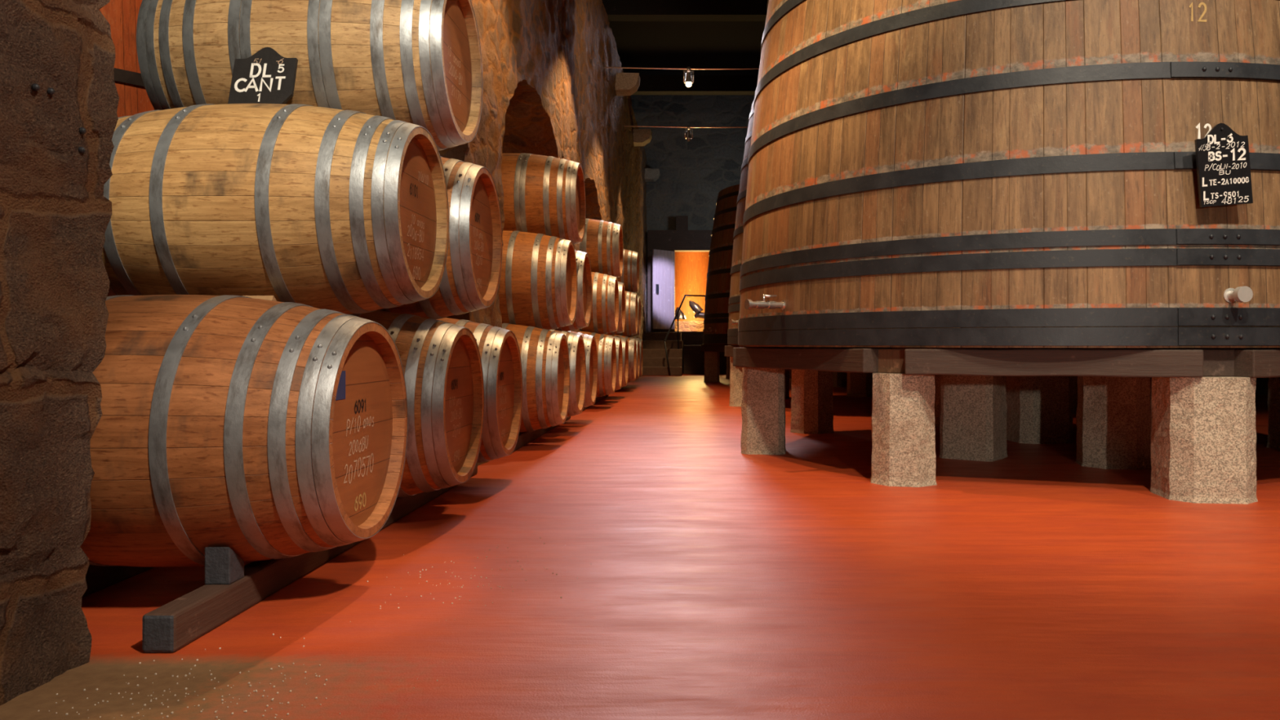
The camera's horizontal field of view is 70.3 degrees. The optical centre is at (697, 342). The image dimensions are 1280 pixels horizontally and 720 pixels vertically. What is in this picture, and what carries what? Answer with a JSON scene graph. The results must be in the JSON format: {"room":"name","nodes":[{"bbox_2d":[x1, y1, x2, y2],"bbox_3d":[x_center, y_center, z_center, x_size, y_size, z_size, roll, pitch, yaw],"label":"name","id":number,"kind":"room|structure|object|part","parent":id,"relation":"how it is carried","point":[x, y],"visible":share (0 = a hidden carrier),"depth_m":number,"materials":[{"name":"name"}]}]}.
{"room":"wine cellar","nodes":[
{"label":"wine cellar","id":0,"kind":"room"},
{"bbox_2d":[0,0,119,706],"bbox_3d":[-1.661,-1.764,1.577,0.922,4.828,1.423,0,0,0],"label":"wall","id":1,"kind":"structure","parent":0,"point":[55,215],"depth_m":1.76,"materials":[{"name":"stone"}]},
{"bbox_2d":[30,83,39,92],"bbox_3d":[-1.261,-0.483,1.714,0.031,0.020,0.020,0,0,0],"label":"bolt","id":2,"kind":"object","parent":1,"relation":"attached to","point":[34,86],"visible":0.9,"depth_m":1.71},
{"bbox_2d":[47,87,54,94],"bbox_3d":[-1.261,-0.487,1.753,0.031,0.020,0.020,0,0,0],"label":"bolt","id":3,"kind":"object","parent":1,"relation":"attached to","point":[50,91],"visible":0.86,"depth_m":1.75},
{"bbox_2d":[78,146,85,153],"bbox_3d":[-1.261,-0.392,1.842,0.031,0.020,0.020,0,0,0],"label":"bolt","id":4,"kind":"object","parent":1,"relation":"attached to","point":[81,149],"visible":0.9,"depth_m":1.84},
{"bbox_2d":[79,127,86,133],"bbox_3d":[-1.261,-0.432,1.844,0.031,0.020,0.020,0,0,0],"label":"bolt","id":5,"kind":"object","parent":1,"relation":"attached to","point":[82,130],"visible":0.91,"depth_m":1.84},
{"bbox_2d":[438,0,646,466],"bbox_3d":[-1.595,-1.766,11.143,0.940,4.831,18.372,0,0,0],"label":"wall","id":6,"kind":"structure","parent":0,"point":[548,90],"depth_m":7.70,"materials":[{"name":"stone"}]},
{"bbox_2d":[614,72,639,96],"bbox_3d":[-0.990,-3.648,12.797,0.341,0.246,0.338,0,0,0],"label":"stone corbel","id":7,"kind":"object","parent":6,"relation":"attached to","point":[626,83],"visible":0.96,"depth_m":12.64,"materials":[{"name":"stone"}]},
{"bbox_2d":[632,128,652,146],"bbox_3d":[-0.994,-3.643,16.100,0.349,0.250,0.334,0,0,0],"label":"stone corbel","id":8,"kind":"object","parent":6,"relation":"attached to","point":[642,137],"visible":0.86,"depth_m":15.95,"materials":[{"name":"stone"}]},
{"bbox_2d":[644,168,660,182],"bbox_3d":[-0.995,-3.647,19.700,0.339,0.245,0.330,0,0,0],"label":"stone corbel","id":9,"kind":"object","parent":6,"relation":"attached to","point":[651,175],"visible":0.98,"depth_m":19.54,"materials":[{"name":"stone"}]},
{"bbox_2d":[604,66,759,69],"bbox_3d":[0.250,-3.213,10.600,2.700,0.034,0.016,0,0,0],"label":"steel cable","id":10,"kind":"object","parent":6,"relation":"attached to","point":[604,67],"visible":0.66,"depth_m":10.59,"materials":[{"name":"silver metal"}]},
{"bbox_2d":[683,66,693,87],"bbox_3d":[-0.110,-3.108,10.600,0.099,0.229,0.099,0,0,45],"label":"spotlight","id":11,"kind":"object","parent":10,"relation":"hanging from","point":[688,81],"visible":1,"depth_m":10.58,"materials":[{"name":"silver metal"}]},
{"bbox_3d":[-0.110,-3.028,10.600,0.066,0.068,0.068,0,0,0],"label":"bulb","id":12,"kind":"part","parent":11,"relation":"part of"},
{"bbox_2d":[624,125,747,128],"bbox_3d":[0.250,-3.245,13.600,2.700,0.034,0.016,0,0,0],"label":"steel cable","id":13,"kind":"object","parent":6,"relation":"attached to","point":[624,126],"visible":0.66,"depth_m":13.59,"materials":[{"name":"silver metal"}]},
{"bbox_2d":[684,125,693,141],"bbox_3d":[-0.140,-3.140,13.600,0.099,0.229,0.099,0,0,45],"label":"spotlight","id":14,"kind":"object","parent":13,"relation":"hanging from","point":[688,136],"visible":1,"depth_m":13.58,"materials":[{"name":"silver metal"}]},
{"bbox_2d":[0,372,1279,719],"bbox_3d":[0.000,0.700,11.000,14.400,0.100,30.000,0,0,0],"label":"floor","id":15,"kind":"structure","parent":0,"point":[715,581],"depth_m":2.32,"materials":[{"name":"red paint"}]},
{"bbox_2d":[99,0,155,117],"bbox_3d":[-4.300,-0.950,5.900,3.244,3.200,3.244,0,0,0],"label":"vat","id":16,"kind":"object","parent":15,"relation":"on","point":[122,15],"visible":0.02,"depth_m":4.95,"materials":[{"name":"brown wood"}]},
{"bbox_2d":[37,537,577,719],"bbox_3d":[-0.745,0.649,2.076,0.655,0.005,1.938,0,0,14],"label":"gravel","id":17,"kind":"structure","parent":15,"relation":"on","point":[197,660],"depth_m":1.70,"materials":[{"name":"gravel"}]},
{"bbox_2d":[142,462,477,653],"bbox_3d":[-1.130,0.609,3.203,0.070,0.082,2.615,0,0,0],"label":"support rail","id":18,"kind":"object","parent":15,"relation":"on","point":[173,625],"visible":0.57,"depth_m":2.12,"materials":[{"name":"wood"}]},
{"bbox_2d":[204,546,244,584],"bbox_3d":[-1.130,0.524,2.165,0.060,0.088,0.070,0,0,0],"label":"chock","id":19,"kind":"object","parent":18,"relation":"on","point":[223,566],"visible":1,"depth_m":2.13,"materials":[{"name":"wood"}]},
{"bbox_2d":[512,416,570,452],"bbox_3d":[-1.130,0.609,6.515,0.070,0.082,2.590,0,0,0],"label":"support rail","id":20,"kind":"object","parent":15,"relation":"on","point":[524,437],"visible":0.16,"depth_m":5.89,"materials":[{"name":"wood"}]},
{"bbox_2d":[582,395,608,411],"bbox_3d":[-1.130,0.609,9.875,0.070,0.082,2.470,0,0,0],"label":"support rail","id":21,"kind":"object","parent":15,"relation":"on","point":[597,398],"visible":0.23,"depth_m":9.92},
{"bbox_2d":[642,332,682,375],"bbox_3d":[-0.780,0.212,18.950,0.920,0.875,1.900,0,0,0],"label":"stairs","id":22,"kind":"structure","parent":15,"relation":"on","point":[655,360],"depth_m":18.54,"materials":[{"name":"wood"}]},
{"bbox_2d":[663,294,705,375],"bbox_3d":[-0.355,-0.183,18.611,0.430,1.672,1.470,0,0,34],"label":"stair railing","id":23,"kind":"object","parent":15,"relation":"on","point":[685,295],"visible":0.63,"depth_m":18.63,"materials":[{"name":"black metal"}]},
{"bbox_3d":[-0.607,0.308,17.950,0.137,0.688,0.032,0,0,0],"label":"post","id":24,"kind":"part","parent":23,"relation":"part of","materials":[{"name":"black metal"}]},
{"bbox_3d":[-0.408,-0.168,18.721,0.028,0.939,0.146,0,0,8],"label":"post","id":25,"kind":"part","parent":23,"relation":"part of","materials":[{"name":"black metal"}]},
{"bbox_3d":[-0.377,-0.519,18.641,0.411,1.000,1.468,0,0,37],"label":"rail","id":26,"kind":"part","parent":23,"relation":"part of","materials":[{"name":"black metal"}]},
{"bbox_2d":[683,345,726,373],"bbox_3d":[0.500,0.350,19.310,1.600,0.600,0.820,0,0,0],"label":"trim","id":27,"kind":"structure","parent":15,"relation":"on","point":[693,356],"depth_m":18.90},
{"bbox_2d":[703,351,719,382],"bbox_3d":[0.231,0.395,15.113,0.267,0.510,0.270,0,0,0],"label":"stone pillar","id":28,"kind":"structure","parent":15,"relation":"on","point":[712,371],"depth_m":14.99,"materials":[{"name":"stone"}]},
{"bbox_2d":[726,356,729,379],"bbox_3d":[0.676,0.395,16.333,0.318,0.510,0.318,0,0,-11],"label":"stone pillar","id":29,"kind":"structure","parent":15,"relation":"on","point":[727,357],"depth_m":16.23,"materials":[{"name":"stone"}]},
{"bbox_2d":[728,356,742,406],"bbox_3d":[0.457,0.395,9.413,0.267,0.510,0.270,0,0,0],"label":"stone pillar","id":30,"kind":"structure","parent":15,"relation":"on","point":[735,372],"depth_m":9.29,"materials":[{"name":"stone"}]},
{"bbox_2d":[726,345,748,356],"bbox_3d":[0.625,0.084,8.773,0.154,0.117,1.241,0,0,-26],"label":"timber beam","id":31,"kind":"structure","parent":30,"relation":"on","point":[729,348],"depth_m":9.20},
{"bbox_2d":[740,367,786,454],"bbox_3d":[0.391,0.395,5.414,0.267,0.510,0.270,0,0,7],"label":"stone pillar","id":32,"kind":"structure","parent":15,"relation":"on","point":[763,389],"depth_m":5.29,"materials":[{"name":"stone"}]},
{"bbox_2d":[733,346,802,366],"bbox_3d":[0.492,0.084,6.068,0.153,0.116,1.239,0,0,20],"label":"timber beam","id":33,"kind":"structure","parent":32,"relation":"on","point":[734,348],"depth_m":5.51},
{"bbox_2d":[736,347,879,373],"bbox_3d":[0.560,0.084,4.772,0.153,0.117,1.240,0,0,-26],"label":"timber beam","id":34,"kind":"structure","parent":32,"relation":"on","point":[824,359],"depth_m":4.59,"materials":[{"name":"wood"}]},
{"bbox_2d":[784,368,789,399],"bbox_3d":[0.902,0.395,10.633,0.318,0.510,0.318,0,0,-11],"label":"stone pillar","id":35,"kind":"structure","parent":15,"relation":"on","point":[787,371],"depth_m":10.55,"materials":[{"name":"stone"}]},
{"bbox_2d":[789,368,791,377],"bbox_3d":[1.802,0.395,16.858,0.352,0.510,0.353,0,0,29],"label":"stone pillar","id":36,"kind":"structure","parent":15,"relation":"on","point":[790,370],"depth_m":16.72,"materials":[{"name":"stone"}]},
{"bbox_2d":[790,368,834,434],"bbox_3d":[0.836,0.395,6.632,0.297,0.510,0.296,0,0,-34],"label":"stone pillar","id":37,"kind":"structure","parent":15,"relation":"on","point":[811,391],"depth_m":6.51,"materials":[{"name":"stone"}]},
{"bbox_2d":[802,346,831,347],"bbox_3d":[0.843,0.084,6.625,0.220,0.113,0.170,0,0,43],"label":"block","id":38,"kind":"object","parent":37,"relation":"on","point":[802,347],"visible":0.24,"depth_m":6.54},
{"bbox_2d":[832,371,842,386],"bbox_3d":[1.978,0.395,13.543,0.352,0.510,0.353,0,0,10],"label":"stone pillar","id":39,"kind":"structure","parent":15,"relation":"on","point":[837,376],"depth_m":13.37,"materials":[{"name":"stone"}]},
{"bbox_3d":[2.607,0.084,13.698,1.213,0.117,0.153,0,0,-26],"label":"timber beam","id":40,"kind":"structure","parent":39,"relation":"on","visible":0},
{"bbox_2d":[702,184,739,344],"bbox_3d":[1.890,-1.240,15.160,3.604,2.520,3.684,0,0,0],"label":"vat","id":41,"kind":"object","parent":40,"relation":"on","point":[716,317],"visible":0.16,"depth_m":14.42,"materials":[{"name":"brown wood"}]},
{"bbox_2d":[702,327,716,332],"bbox_3d":[0.189,-0.210,14.359,0.225,0.081,0.146,0,0,0],"label":"tap","id":42,"kind":"object","parent":41,"relation":"on","point":[714,330],"depth_m":14.35,"materials":[{"name":"silver metal"}]},
{"bbox_2d":[846,372,872,396],"bbox_3d":[2.028,0.395,11.158,0.352,0.510,0.353,0,0,29],"label":"stone pillar","id":43,"kind":"structure","parent":15,"relation":"on","point":[859,384],"depth_m":11.00,"materials":[{"name":"stone"}]},
{"bbox_2d":[870,373,937,487],"bbox_3d":[0.961,0.395,4.248,0.302,0.510,0.303,0,0,11],"label":"stone pillar","id":44,"kind":"structure","parent":15,"relation":"on","point":[903,421],"depth_m":4.12,"materials":[{"name":"stone"}]},
{"bbox_2d":[877,348,906,373],"bbox_3d":[0.968,0.084,4.255,0.170,0.113,0.220,0,0,41],"label":"block","id":45,"kind":"object","parent":44,"relation":"on","point":[890,360],"visible":0.51,"depth_m":4.17,"materials":[{"name":"wood"}]},
{"bbox_2d":[904,348,1203,377],"bbox_3d":[1.507,0.084,3.922,1.188,0.118,0.155,0,0,19],"label":"timber beam","id":46,"kind":"structure","parent":44,"relation":"on","point":[1176,362],"depth_m":3.84,"materials":[{"name":"wood"}]},
{"bbox_2d":[934,374,941,426],"bbox_3d":[1.964,0.395,7.159,0.317,0.510,0.323,0,0,0],"label":"stone pillar","id":47,"kind":"structure","parent":15,"relation":"on","point":[937,377],"depth_m":7.04,"materials":[{"name":"stone"}]},
{"bbox_2d":[831,346,889,348],"bbox_3d":[1.344,0.084,7.013,1.183,0.116,0.154,0,0,-25],"label":"timber beam","id":48,"kind":"structure","parent":47,"relation":"on","point":[832,347],"depth_m":6.88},
{"bbox_2d":[938,374,1008,461],"bbox_3d":[1.571,0.395,5.169,0.321,0.510,0.320,0,0,36],"label":"stone pillar","id":49,"kind":"structure","parent":15,"relation":"on","point":[973,423],"depth_m":5.05,"materials":[{"name":"stone"}]},
{"bbox_2d":[889,347,1052,349],"bbox_3d":[1.530,0.084,5.499,0.124,0.117,2.900,0,0,0],"label":"cross beam","id":50,"kind":"structure","parent":49,"relation":"on","point":[890,348],"depth_m":4.82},
{"bbox_2d":[1005,376,1073,444],"bbox_3d":[2.260,0.395,6.031,0.380,0.510,0.383,0,0,-6],"label":"stone pillar","id":51,"kind":"structure","parent":15,"relation":"on","point":[1040,410],"depth_m":5.86,"materials":[{"name":"stone"}]},
{"bbox_2d":[999,347,1174,349],"bbox_3d":[2.200,0.084,5.500,0.124,0.117,3.003,0,0,0],"label":"cross beam","id":52,"kind":"structure","parent":51,"relation":"on","point":[999,348],"depth_m":4.96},
{"bbox_2d":[1071,376,1077,414],"bbox_3d":[3.349,0.395,8.388,0.318,0.510,0.318,0,0,-30],"label":"stone pillar","id":53,"kind":"structure","parent":15,"relation":"on","point":[1074,389],"depth_m":8.27,"materials":[{"name":"stone"}]},
{"bbox_2d":[1075,376,1151,470],"bbox_3d":[2.209,0.395,4.830,0.349,0.510,0.349,0,0,11],"label":"stone pillar","id":54,"kind":"structure","parent":15,"relation":"on","point":[1113,415],"depth_m":4.68,"materials":[{"name":"stone"}]},
{"bbox_2d":[1150,377,1151,442],"bbox_3d":[2.850,0.395,5.401,0.322,0.510,0.322,0,0,0],"label":"stone pillar","id":55,"kind":"structure","parent":15,"relation":"on","point":[1150,377],"depth_m":5.40,"materials":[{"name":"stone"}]},
{"bbox_2d":[1131,347,1279,349],"bbox_3d":[2.850,0.084,5.499,0.124,0.117,2.601,0,0,0],"label":"cross beam","id":56,"kind":"structure","parent":55,"relation":"on","point":[1131,348],"depth_m":4.89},
{"bbox_2d":[1150,377,1257,504],"bbox_3d":[2.137,0.395,3.841,0.353,0.510,0.352,0,0,7],"label":"stone pillar","id":57,"kind":"structure","parent":15,"relation":"on","point":[1203,446],"depth_m":3.69,"materials":[{"name":"stone"}]},
{"bbox_2d":[1201,349,1235,377],"bbox_3d":[2.136,0.084,3.852,0.170,0.113,0.220,0,0,-3],"label":"block","id":58,"kind":"object","parent":57,"relation":"on","point":[1216,362],"visible":0.49,"depth_m":3.74,"materials":[{"name":"wood"}]},
{"bbox_2d":[1233,349,1279,377],"bbox_3d":[2.766,0.084,3.998,1.213,0.119,0.154,0,0,-26],"label":"timber beam","id":59,"kind":"structure","parent":57,"relation":"on","point":[1251,363],"depth_m":3.71,"materials":[{"name":"wood"}]},
{"bbox_2d":[737,0,1279,347],"bbox_3d":[2.050,-1.240,5.460,3.604,2.520,3.684,0,0,0],"label":"vat","id":60,"kind":"object","parent":59,"relation":"on","point":[922,173],"visible":0.98,"depth_m":3.89,"materials":[{"name":"brown wood"}]},
{"bbox_2d":[744,293,786,310],"bbox_3d":[0.349,-0.210,4.659,0.225,0.081,0.146,0,0,0],"label":"tap","id":61,"kind":"object","parent":60,"relation":"on","point":[781,304],"depth_m":4.65,"materials":[{"name":"silver metal"}]},
{"bbox_2d":[1194,123,1253,207],"bbox_3d":[2.123,-0.718,3.659,0.228,0.339,0.020,0,0,0],"label":"sign","id":62,"kind":"object","parent":60,"relation":"attached to","point":[1222,156],"visible":1,"depth_m":3.65,"materials":[{"name":"black paint"}]},
{"bbox_2d":[1266,377,1279,448],"bbox_3d":[3.707,0.395,5.588,0.320,0.510,0.319,0,0,-6],"label":"stone pillar","id":63,"kind":"structure","parent":15,"relation":"on","point":[1273,384],"depth_m":5.59,"materials":[{"name":"stone"}]},
{"bbox_3d":[-1.600,0.609,3.203,0.070,0.082,2.615,0,0,0],"label":"support rail","id":64,"kind":"object","parent":15,"relation":"on","visible":0},
{"bbox_2d":[80,294,408,567],"bbox_3d":[-1.348,0.224,2.365,1.002,0.700,0.700,0,0,0],"label":"wine barrel","id":65,"kind":"object","parent":64,"relation":"on","point":[260,429],"visible":0.73,"depth_m":2.10,"materials":[{"name":"brown wood"}]},
{"bbox_2d":[242,295,276,301],"bbox_3d":[-1.265,-0.090,2.600,0.090,0.091,0.084,0,0,0],"label":"block","id":66,"kind":"object","parent":65,"relation":"on","point":[262,297],"visible":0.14,"depth_m":2.60,"materials":[{"name":"brown wood"}]},
{"bbox_2d":[102,103,448,314],"bbox_3d":[-1.352,-0.405,2.835,1.002,0.665,0.665,0,0,0],"label":"wine barrel","id":67,"kind":"object","parent":66,"relation":"on","point":[344,211],"visible":0.75,"depth_m":2.56,"materials":[{"name":"brown wood"}]},
{"bbox_2d":[227,47,297,104],"bbox_3d":[-1.369,-0.838,2.860,0.197,0.208,0.075,0,0,0],"label":"sign","id":68,"kind":"object","parent":67,"relation":"on","point":[266,76],"visible":0.98,"depth_m":2.85,"materials":[{"name":"black paint"}]},
{"bbox_2d":[349,310,484,497],"bbox_3d":[-1.343,0.224,3.285,1.002,0.700,0.700,0,0,0],"label":"wine barrel","id":69,"kind":"object","parent":64,"relation":"on","point":[441,361],"visible":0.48,"depth_m":3.12,"materials":[{"name":"brown wood"}]},
{"bbox_3d":[-1.265,-0.100,3.473,0.090,0.045,0.044,0,-30,0],"label":"block","id":70,"kind":"object","parent":69,"relation":"on","visible":0},
{"bbox_2d":[379,155,502,319],"bbox_3d":[-1.352,-0.425,3.660,1.002,0.700,0.700,0,0,0],"label":"wine barrel","id":71,"kind":"object","parent":70,"relation":"on","point":[470,282],"visible":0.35,"depth_m":3.52,"materials":[{"name":"brown wood"}]},
{"bbox_2d":[136,0,482,151],"bbox_3d":[-1.340,-1.005,3.250,1.002,0.701,0.702,0,0,0],"label":"wine barrel","id":72,"kind":"object","parent":71,"relation":"on","point":[417,62],"visible":0.66,"depth_m":2.95,"materials":[{"name":"brown wood"}]},
{"bbox_2d":[436,317,522,462],"bbox_3d":[-1.347,0.224,4.090,1.002,0.700,0.700,0,0,0],"label":"wine barrel","id":73,"kind":"object","parent":64,"relation":"on","point":[499,348],"visible":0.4,"depth_m":4.00,"materials":[{"name":"brown wood"}]},
{"bbox_3d":[0.800,0.395,13.948,0.301,0.510,0.303,0,0,-40],"label":"stone pillar","id":74,"kind":"structure","parent":15,"relation":"on","visible":0},
{"bbox_2d":[702,344,728,351],"bbox_3d":[0.399,0.084,14.473,0.154,0.117,1.239,0,0,-26],"label":"timber beam","id":75,"kind":"structure","parent":74,"relation":"on","point":[705,348],"depth_m":14.60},
{"bbox_3d":[-1.600,0.609,12.875,0.070,0.082,2.350,0,0,0],"label":"support rail","id":76,"kind":"object","parent":15,"relation":"on","visible":0},
{"bbox_2d":[613,334,636,382],"bbox_3d":[-1.344,0.224,12.170,1.002,0.700,0.700,0,0,0],"label":"wine barrel","id":77,"kind":"object","parent":76,"relation":"on","point":[631,341],"visible":0.22,"depth_m":11.98,"materials":[{"name":"brown wood"}]},
{"bbox_2d":[615,290,637,336],"bbox_3d":[-1.347,-0.405,12.500,1.002,0.700,0.700,0,0,0],"label":"wine barrel","id":78,"kind":"object","parent":77,"relation":"on","point":[631,298],"visible":0.28,"depth_m":12.27,"materials":[{"name":"brown wood"}]},
{"bbox_2d":[617,248,639,293],"bbox_3d":[-1.351,-1.005,12.870,1.002,0.701,0.702,0,0,0],"label":"wine barrel","id":79,"kind":"object","parent":78,"relation":"on","point":[629,277],"visible":0.27,"depth_m":12.61,"materials":[{"name":"brown wood"}]},
{"bbox_2d":[627,336,639,378],"bbox_3d":[-1.345,0.224,12.900,1.002,0.700,0.700,0,0,0],"label":"wine barrel","id":80,"kind":"object","parent":76,"relation":"on","point":[637,340],"visible":0.13,"depth_m":13.05,"materials":[{"name":"brown wood"}]},
{"bbox_2d":[628,295,640,337],"bbox_3d":[-1.350,-0.405,13.250,1.002,0.700,0.700,0,0,0],"label":"wine barrel","id":81,"kind":"object","parent":80,"relation":"on","point":[638,332],"visible":0.14,"depth_m":13.37,"materials":[{"name":"brown wood"}]},
{"bbox_2d":[630,336,643,377],"bbox_3d":[-1.343,0.224,13.630,1.002,0.700,0.700,0,0,0],"label":"wine barrel","id":82,"kind":"object","parent":76,"relation":"on","point":[640,340],"visible":0.13,"depth_m":13.62,"materials":[{"name":"brown wood"}]},
{"bbox_3d":[-1.600,0.609,6.515,0.070,0.082,2.590,0,0,0],"label":"support rail","id":83,"kind":"object","parent":15,"relation":"on","visible":0},
{"bbox_2d":[502,323,569,432],"bbox_3d":[-1.343,0.224,5.690,1.002,0.700,0.700,0,0,0],"label":"wine barrel","id":84,"kind":"object","parent":83,"relation":"on","point":[544,353],"visible":0.42,"depth_m":5.46,"materials":[{"name":"brown wood"}]},
{"bbox_2d":[549,328,586,417],"bbox_3d":[-1.337,0.224,6.480,1.002,0.700,0.700,0,0,0],"label":"wine barrel","id":85,"kind":"object","parent":83,"relation":"on","point":[575,344],"visible":0.23,"depth_m":6.41,"materials":[{"name":"brown wood"}]},
{"bbox_2d":[498,230,577,329],"bbox_3d":[-1.350,-0.405,6.100,1.002,0.700,0.700,0,0,0],"label":"wine barrel","id":86,"kind":"object","parent":85,"relation":"on","point":[538,282],"visible":0.46,"depth_m":5.83,"materials":[{"name":"brown wood"}]},
{"bbox_3d":[-1.265,-0.090,6.700,0.090,0.064,0.044,0,-35,0],"label":"block","id":87,"kind":"object","parent":85,"relation":"on","visible":0},
{"bbox_2d":[556,249,591,331],"bbox_3d":[-1.344,-0.405,6.920,1.002,0.700,0.700,0,0,0],"label":"wine barrel","id":88,"kind":"object","parent":87,"relation":"on","point":[584,304],"visible":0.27,"depth_m":6.82,"materials":[{"name":"brown wood"}]},
{"bbox_2d":[500,153,585,244],"bbox_3d":[-1.342,-1.005,6.510,1.002,0.701,0.701,0,0,0],"label":"wine barrel","id":89,"kind":"object","parent":88,"relation":"on","point":[545,195],"visible":0.42,"depth_m":6.22,"materials":[{"name":"brown wood"}]},
{"bbox_2d":[568,330,597,407],"bbox_3d":[-1.351,0.224,7.390,1.002,0.700,0.700,0,0,0],"label":"wine barrel","id":90,"kind":"object","parent":83,"relation":"on","point":[589,341],"visible":0.16,"depth_m":7.36,"materials":[{"name":"brown wood"}]},
{"bbox_3d":[-1.600,0.609,9.875,0.070,0.082,2.470,0,0,0],"label":"support rail","id":91,"kind":"object","parent":15,"relation":"on","visible":0},
{"bbox_2d":[579,330,616,397],"bbox_3d":[-1.346,0.224,9.110,1.002,0.700,0.700,0,0,0],"label":"wine barrel","id":92,"kind":"object","parent":91,"relation":"on","point":[606,344],"visible":0.3,"depth_m":8.89,"materials":[{"name":"brown wood"}]},
{"bbox_2d":[579,271,618,333],"bbox_3d":[-1.346,-0.405,9.430,1.002,0.700,0.700,0,0,0],"label":"wine barrel","id":93,"kind":"object","parent":92,"relation":"on","point":[604,319],"visible":0.36,"depth_m":9.18,"materials":[{"name":"brown wood"}]},
{"bbox_3d":[-1.265,-0.705,9.655,0.090,0.046,0.044,0,-37,0],"label":"block","id":94,"kind":"object","parent":93,"relation":"on","visible":0},
{"bbox_2d":[579,218,623,277],"bbox_3d":[-1.339,-1.005,9.880,1.002,0.701,0.701,0,0,0],"label":"wine barrel","id":95,"kind":"object","parent":94,"relation":"on","point":[602,241],"visible":0.38,"depth_m":9.60,"materials":[{"name":"brown wood"}]},
{"bbox_2d":[602,333,622,390],"bbox_3d":[-1.349,0.224,9.930,1.002,0.700,0.700,0,0,0],"label":"wine barrel","id":96,"kind":"object","parent":91,"relation":"on","point":[618,340],"visible":0.13,"depth_m":9.88,"materials":[{"name":"brown wood"}]},
{"bbox_2d":[610,334,628,386],"bbox_3d":[-1.341,0.224,10.690,1.002,0.700,0.700,0,0,0],"label":"wine barrel","id":97,"kind":"object","parent":91,"relation":"on","point":[624,341],"visible":0.14,"depth_m":10.64,"materials":[{"name":"brown wood"}]},
{"bbox_2d":[604,281,625,334],"bbox_3d":[-1.352,-0.405,10.360,1.002,0.700,0.700,0,0,0],"label":"wine barrel","id":98,"kind":"object","parent":97,"relation":"on","point":[621,323],"visible":0.21,"depth_m":10.26,"materials":[{"name":"brown wood"}]},
{"bbox_2d":[608,21,765,75],"bbox_3d":[0.000,-5.600,11.000,14.400,0.100,30.000,0,0,0],"label":"ceiling","id":99,"kind":"structure","parent":0,"point":[639,44],"depth_m":16.95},
{"bbox_2d":[630,94,755,332],"bbox_3d":[0.000,-2.450,20.350,14.000,6.200,0.500,0,0,0],"label":"wall","id":100,"kind":"structure","parent":0,"point":[693,172],"depth_m":20.10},
{"bbox_2d":[652,248,674,328],"bbox_3d":[-0.723,-1.145,19.461,0.080,1.690,0.620,0,0,44],"label":"door","id":101,"kind":"structure","parent":100,"relation":"in","point":[663,261],"depth_m":19.44,"materials":[{"name":"paint"}]},
{"bbox_3d":[-0.865,-1.150,19.285,0.040,0.200,0.050,0,0,44],"label":"handle","id":102,"kind":"part","parent":101,"relation":"part of","materials":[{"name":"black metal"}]},
{"bbox_2d":[647,215,711,373],"bbox_3d":[0.075,-1.065,19.925,2.350,3.430,0.350,0,0,0],"label":"door frame","id":103,"kind":"structure","parent":100,"relation":"attached to","point":[682,239],"depth_m":19.76,"materials":[{"name":"wood"}]},
{"bbox_2d":[1255,377,1268,395],"bbox_3d":[7.100,-2.500,11.000,0.200,6.300,30.000,0,0,0],"label":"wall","id":104,"kind":"structure","parent":0,"point":[1261,388],"depth_m":11.24,"materials":[{"name":"black"}]},
{"bbox_3d":[0.000,-0.140,23.250,6.000,0.180,5.300,0,0,0],"label":"floor","id":105,"kind":"structure","parent":0,"visible":0},
{"bbox_2d":[675,320,703,331],"bbox_3d":[-0.022,-0.369,20.902,1.776,0.312,0.336,0,0,0],"label":"stone ledge","id":106,"kind":"object","parent":105,"relation":"on","point":[683,326],"visible":0.17,"depth_m":20.75,"materials":[{"name":"stone"}]},
{"bbox_2d":[675,306,685,319],"bbox_3d":[-0.440,-0.687,20.900,0.340,0.284,0.340,0,0,0],"label":"cone","id":107,"kind":"object","parent":106,"relation":"on","point":[681,315],"visible":0.74,"depth_m":20.81,"materials":[{"name":"metal"}]},
{"bbox_2d":[688,300,704,318],"bbox_3d":[0.119,-0.767,20.900,0.651,0.427,0.200,0,0,0],"label":"ornament","id":108,"kind":"object","parent":106,"relation":"on","point":[694,306],"visible":0.72,"depth_m":20.83,"materials":[{"name":"metal"}]},
{"bbox_2d":[675,252,709,320],"bbox_3d":[-0.150,-1.430,23.600,1.240,2.400,1.240,0,0,0],"label":"wall","id":109,"kind":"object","parent":105,"relation":"on","point":[691,268],"visible":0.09,"depth_m":23.08,"materials":[{"name":"paint"}]},
{"bbox_3d":[-7.100,-2.500,11.000,0.200,6.300,30.000,0,0,0],"label":"wall","id":110,"kind":"structure","parent":0,"visible":0},
{"bbox_2d":[601,0,767,21],"bbox_3d":[0.000,-4.550,12.300,13.800,0.280,0.240,0,0,0],"label":"beam","id":111,"kind":"structure","parent":110,"relation":"attached to","point":[615,10],"depth_m":12.18,"materials":[{"name":"wood"}]},
{"bbox_2d":[632,75,758,94],"bbox_3d":[0.000,-4.550,16.000,13.800,0.280,0.240,0,0,0],"label":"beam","id":112,"kind":"structure","parent":110,"relation":"attached to","point":[649,84],"depth_m":15.88,"materials":[{"name":"wood"}]},
{"bbox_3d":[3.684,0.083,8.945,0.154,0.116,1.213,0,0,20],"label":"timber beam","id":113,"kind":"structure","parent":0,"visible":0},
{"bbox_2d":[727,100,754,345],"bbox_3d":[2.116,-1.240,9.460,3.604,2.520,3.684,0,0,0],"label":"vat","id":114,"kind":"object","parent":113,"relation":"on","point":[735,294],"visible":0.09,"depth_m":9.17,"materials":[{"name":"brown wood"}]},
{"bbox_2d":[729,320,737,324],"bbox_3d":[0.415,-0.210,8.659,0.225,0.081,0.146,0,0,0],"label":"tap","id":115,"kind":"object","parent":114,"relation":"on","point":[731,322],"depth_m":8.61,"materials":[{"name":"silver metal"}]}
]}

